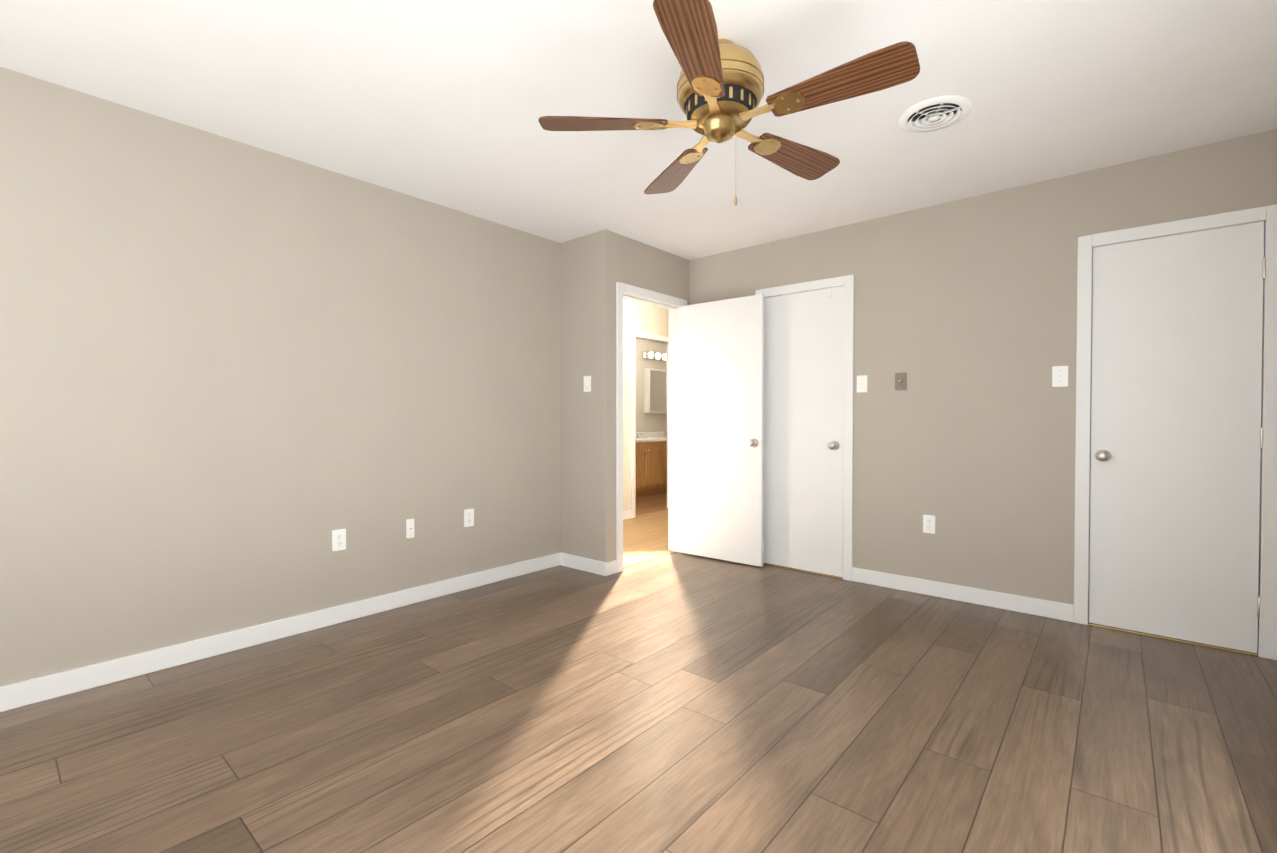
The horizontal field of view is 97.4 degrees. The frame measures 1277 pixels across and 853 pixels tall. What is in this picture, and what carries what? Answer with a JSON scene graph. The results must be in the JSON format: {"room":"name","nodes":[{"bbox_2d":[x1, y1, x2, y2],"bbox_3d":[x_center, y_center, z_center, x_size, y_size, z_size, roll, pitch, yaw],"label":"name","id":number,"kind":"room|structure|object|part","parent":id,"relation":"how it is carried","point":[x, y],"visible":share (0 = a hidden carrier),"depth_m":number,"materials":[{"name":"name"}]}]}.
{"room":"empty bedroom","nodes":[
{"label":"empty bedroom","id":0,"kind":"room"},
{"bbox_2d":[0,67,560,686],"bbox_3d":[-1.946,-0.147,2.768,0.120,2.440,4.031,1,1,41],"label":"wall","id":1,"kind":"structure","parent":0,"point":[240,383],"depth_m":2.69,"materials":[{"name":"beige paint"}]},
{"bbox_2d":[0,553,559,711],"bbox_3d":[-1.857,1.025,2.785,0.022,0.095,3.914,1,1,41],"label":"baseboard","id":2,"kind":"structure","parent":1,"relation":"attached to","point":[32,691],"depth_m":2.68,"materials":[{"name":"white wood"}]},
{"bbox_2d":[332,529,345,550],"bbox_3d":[-1.628,0.617,3.052,0.008,0.114,0.070,1,1,41],"label":"electrical outlet","id":3,"kind":"object","parent":1,"relation":"attached to","point":[338,539],"visible":1,"depth_m":3.05,"materials":[{"name":"white plastic"}]},
{"bbox_2d":[406,518,413,537],"bbox_3d":[-1.365,0.610,3.358,0.009,0.114,0.048,1,1,41],"label":"jack","id":4,"kind":"object","parent":1,"relation":"attached to","point":[409,528],"visible":1,"depth_m":3.35,"materials":[{"name":"white plastic"}]},
{"bbox_2d":[464,508,473,526],"bbox_3d":[-1.105,0.596,3.663,0.008,0.114,0.070,1,1,41],"label":"electrical outlet","id":5,"kind":"object","parent":1,"relation":"attached to","point":[468,517],"visible":1,"depth_m":3.66,"materials":[{"name":"white plastic"}]},
{"bbox_2d":[560,229,616,561],"bbox_3d":[-0.756,-0.171,4.481,1.483,2.440,0.120,1,1,41],"label":"wall","id":6,"kind":"structure","parent":0,"point":[588,271],"depth_m":4.06,"materials":[{"name":"beige paint"}]},
{"bbox_2d":[560,552,611,575],"bbox_3d":[-0.391,1.007,4.106,0.447,0.095,0.034,1,1,41],"label":"baseboard","id":7,"kind":"structure","parent":6,"relation":"attached to","point":[568,560],"depth_m":4.08,"materials":[{"name":"white wood"}]},
{"bbox_2d":[584,376,590,391],"bbox_3d":[-0.376,-0.309,4.061,0.070,0.114,0.020,1,1,41],"label":"light switch","id":8,"kind":"object","parent":6,"relation":"attached to","point":[587,383],"visible":1,"depth_m":4.06,"materials":[{"name":"white plastic"}]},
{"bbox_2d":[0,492,1276,852],"bbox_3d":[0.193,1.101,4.239,6.644,0.103,9.020,1,1,41],"label":"floor","id":9,"kind":"structure","parent":0,"point":[676,702],"depth_m":1.98,"materials":[{"name":"brown wood"}]},
{"bbox_2d":[636,430,666,496],"bbox_3d":[0.140,0.526,8.432,0.601,0.935,1.520,1,1,41],"label":"bathroom vanity","id":10,"kind":"object","parent":9,"relation":"on","point":[651,462],"visible":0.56,"depth_m":8.12,"materials":[{"name":"brown wood"}]},
{"bbox_2d":[0,0,1276,259],"bbox_3d":[0.194,-1.438,4.281,6.744,0.100,9.140,1,1,41],"label":"ceiling","id":11,"kind":"structure","parent":0,"point":[446,102],"depth_m":2.27,"materials":[{"name":"paint"}]},
{"bbox_2d":[538,0,919,205],"bbox_3d":[0.327,-1.076,2.006,1.224,0.561,1.249,1,1,41],"label":"ceiling fan","id":12,"kind":"object","parent":11,"relation":"hanging from","point":[720,88],"visible":1,"depth_m":1.88,"materials":[{"name":"brown wood"}]},
{"bbox_3d":[-0.125,-1.085,2.013,0.455,0.039,0.153,0,1,-1],"label":"blade","id":13,"kind":"part","parent":12,"relation":"part of","materials":[{"name":"brown wood"}]},
{"bbox_3d":[0.160,-1.090,2.413,0.153,0.039,0.455,0,1,-19],"label":"blade","id":14,"kind":"part","parent":12,"relation":"part of","materials":[{"name":"brown wood"}]},
{"bbox_3d":[0.168,-1.079,1.619,0.153,0.039,0.455,0,1,17],"label":"blade","id":15,"kind":"part","parent":12,"relation":"part of","materials":[{"name":"brown wood"}]},
{"bbox_3d":[0.628,-1.088,2.266,0.455,0.039,0.153,-1,1,-37],"label":"blade","id":16,"kind":"part","parent":12,"relation":"part of","materials":[{"name":"brown wood"}]},
{"bbox_3d":[0.633,-1.081,1.775,0.455,0.039,0.153,1,1,35],"label":"blade","id":17,"kind":"part","parent":12,"relation":"part of","materials":[{"name":"brown wood"}]},
{"bbox_2d":[897,95,972,132],"bbox_3d":[1.290,-1.351,2.450,0.292,0.024,0.292,1,1,41],"label":"ceiling vent","id":18,"kind":"object","parent":11,"relation":"in","point":[934,113],"visible":0.98,"depth_m":2.43,"materials":[{"name":"white metal"}]},
{"bbox_2d":[623,298,667,510],"bbox_3d":[0.331,-0.204,6.833,0.120,2.440,4.869,1,1,41],"label":"wall","id":19,"kind":"structure","parent":0,"point":[644,317],"depth_m":6.24,"materials":[{"name":"paint"}]},
{"bbox_2d":[623,510,631,519],"bbox_3d":[-0.639,0.986,5.612,0.014,0.095,1.727,1,1,41],"label":"baseboard","id":20,"kind":"structure","parent":19,"relation":"attached to","point":[627,514],"depth_m":6.21,"materials":[{"name":"white wood"}]},
{"bbox_2d":[631,331,667,517],"bbox_3d":[0.158,-0.026,6.621,0.136,2.099,0.864,1,1,41],"label":"door frame","id":21,"kind":"structure","parent":19,"relation":"attached to","point":[638,335],"depth_m":6.28,"materials":[{"name":"white wood"}]},
{"bbox_2d":[636,339,666,436],"bbox_3d":[-0.461,-0.224,8.278,0.120,2.440,3.700,1,1,41],"label":"wall","id":22,"kind":"structure","parent":0,"point":[650,422],"depth_m":8.86,"materials":[{"name":"paint"}]},
{"bbox_2d":[641,351,665,360],"bbox_3d":[0.335,-1.124,8.966,0.171,0.100,0.700,1,1,41],"label":"sconce","id":23,"kind":"object","parent":22,"relation":"attached to","point":[652,355],"visible":0.71,"depth_m":8.84,"materials":[{"name":"white glass"}]},
{"bbox_2d":[644,368,665,412],"bbox_3d":[0.314,-0.565,9.005,0.099,0.700,0.580,1,1,41],"label":"upper cabinet","id":24,"kind":"object","parent":22,"relation":"attached to","point":[654,390],"visible":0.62,"depth_m":8.86,"materials":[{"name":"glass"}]},
{"bbox_2d":[617,234,688,304],"bbox_3d":[0.090,-0.170,4.423,0.120,2.440,0.892,1,1,41],"label":"wall","id":25,"kind":"structure","parent":0,"point":[644,266],"depth_m":4.33,"materials":[{"name":"beige paint"}]},
{"bbox_2d":[616,282,686,572],"bbox_3d":[0.070,0.004,4.402,0.152,2.100,0.856,1,1,41],"label":"door frame","id":26,"kind":"structure","parent":25,"relation":"attached to","point":[672,304],"depth_m":4.64,"materials":[{"name":"white wood"}]},
{"bbox_2d":[681,294,763,566],"bbox_3d":[0.637,0.029,4.392,0.733,2.018,0.171,1,1,38],"label":"hall door","id":27,"kind":"structure","parent":25,"relation":"in","point":[722,429],"depth_m":4.35,"materials":[{"name":"white wood"}]},
{"bbox_2d":[689,129,1276,604],"bbox_3d":[1.739,-0.160,3.681,3.591,2.440,0.120,1,1,41],"label":"wall","id":28,"kind":"structure","parent":0,"point":[965,315],"depth_m":3.35,"materials":[{"name":"beige paint"}]},
{"bbox_2d":[764,286,843,576],"bbox_3d":[1.179,0.035,4.071,0.622,2.020,0.106,1,1,41],"label":"closet door","id":29,"kind":"structure","parent":28,"relation":"in","point":[803,418],"depth_m":4.07,"materials":[{"name":"white wood"}]},
{"bbox_2d":[755,274,853,580],"bbox_3d":[1.220,0.009,4.116,0.744,2.098,0.136,1,1,41],"label":"door frame","id":30,"kind":"structure","parent":28,"relation":"attached to","point":[847,282],"depth_m":3.85,"materials":[{"name":"white wood"}]},
{"bbox_2d":[857,375,867,392],"bbox_3d":[1.506,-0.287,3.785,0.070,0.114,0.020,1,1,41],"label":"light switch","id":31,"kind":"object","parent":28,"relation":"attached to","point":[862,383],"visible":1,"depth_m":3.79,"materials":[{"name":"white plastic"}]},
{"bbox_2d":[895,372,906,389],"bbox_3d":[1.692,-0.291,3.625,0.070,0.114,0.021,1,1,41],"label":"dimmer switch","id":32,"kind":"object","parent":28,"relation":"attached to","point":[900,381],"visible":1,"depth_m":3.62,"materials":[{"name":"beige plastic"}]},
{"bbox_2d":[923,515,935,533],"bbox_3d":[1.829,0.614,3.530,0.070,0.114,0.008,1,1,41],"label":"electrical outlet","id":33,"kind":"object","parent":28,"relation":"attached to","point":[929,523],"visible":1,"depth_m":3.53,"materials":[{"name":"white plastic"}]},
{"bbox_2d":[852,567,1073,621],"bbox_3d":[1.920,1.016,3.453,1.199,0.095,0.014,1,1,41],"label":"baseboard","id":34,"kind":"structure","parent":28,"relation":"attached to","point":[1028,605],"depth_m":3.38,"materials":[{"name":"white wood"}]},
{"bbox_2d":[1052,366,1067,386],"bbox_3d":[2.321,-0.277,3.089,0.070,0.114,0.020,1,1,41],"label":"light switch","id":35,"kind":"object","parent":28,"relation":"attached to","point":[1059,376],"visible":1,"depth_m":3.09,"materials":[{"name":"white plastic"}]},
{"bbox_2d":[1073,204,1276,659],"bbox_3d":[2.699,0.026,2.852,0.749,2.098,0.136,1,1,41],"label":"door frame","id":36,"kind":"structure","parent":28,"relation":"attached to","point":[1267,618],"depth_m":2.70,"materials":[{"name":"white wood"}]},
{"bbox_2d":[1089,221,1265,652],"bbox_3d":[2.660,0.053,2.804,0.626,2.018,0.103,1,1,41],"label":"door","id":37,"kind":"structure","parent":28,"relation":"in","point":[1176,427],"depth_m":2.80,"materials":[{"name":"white wood"}]}
]}

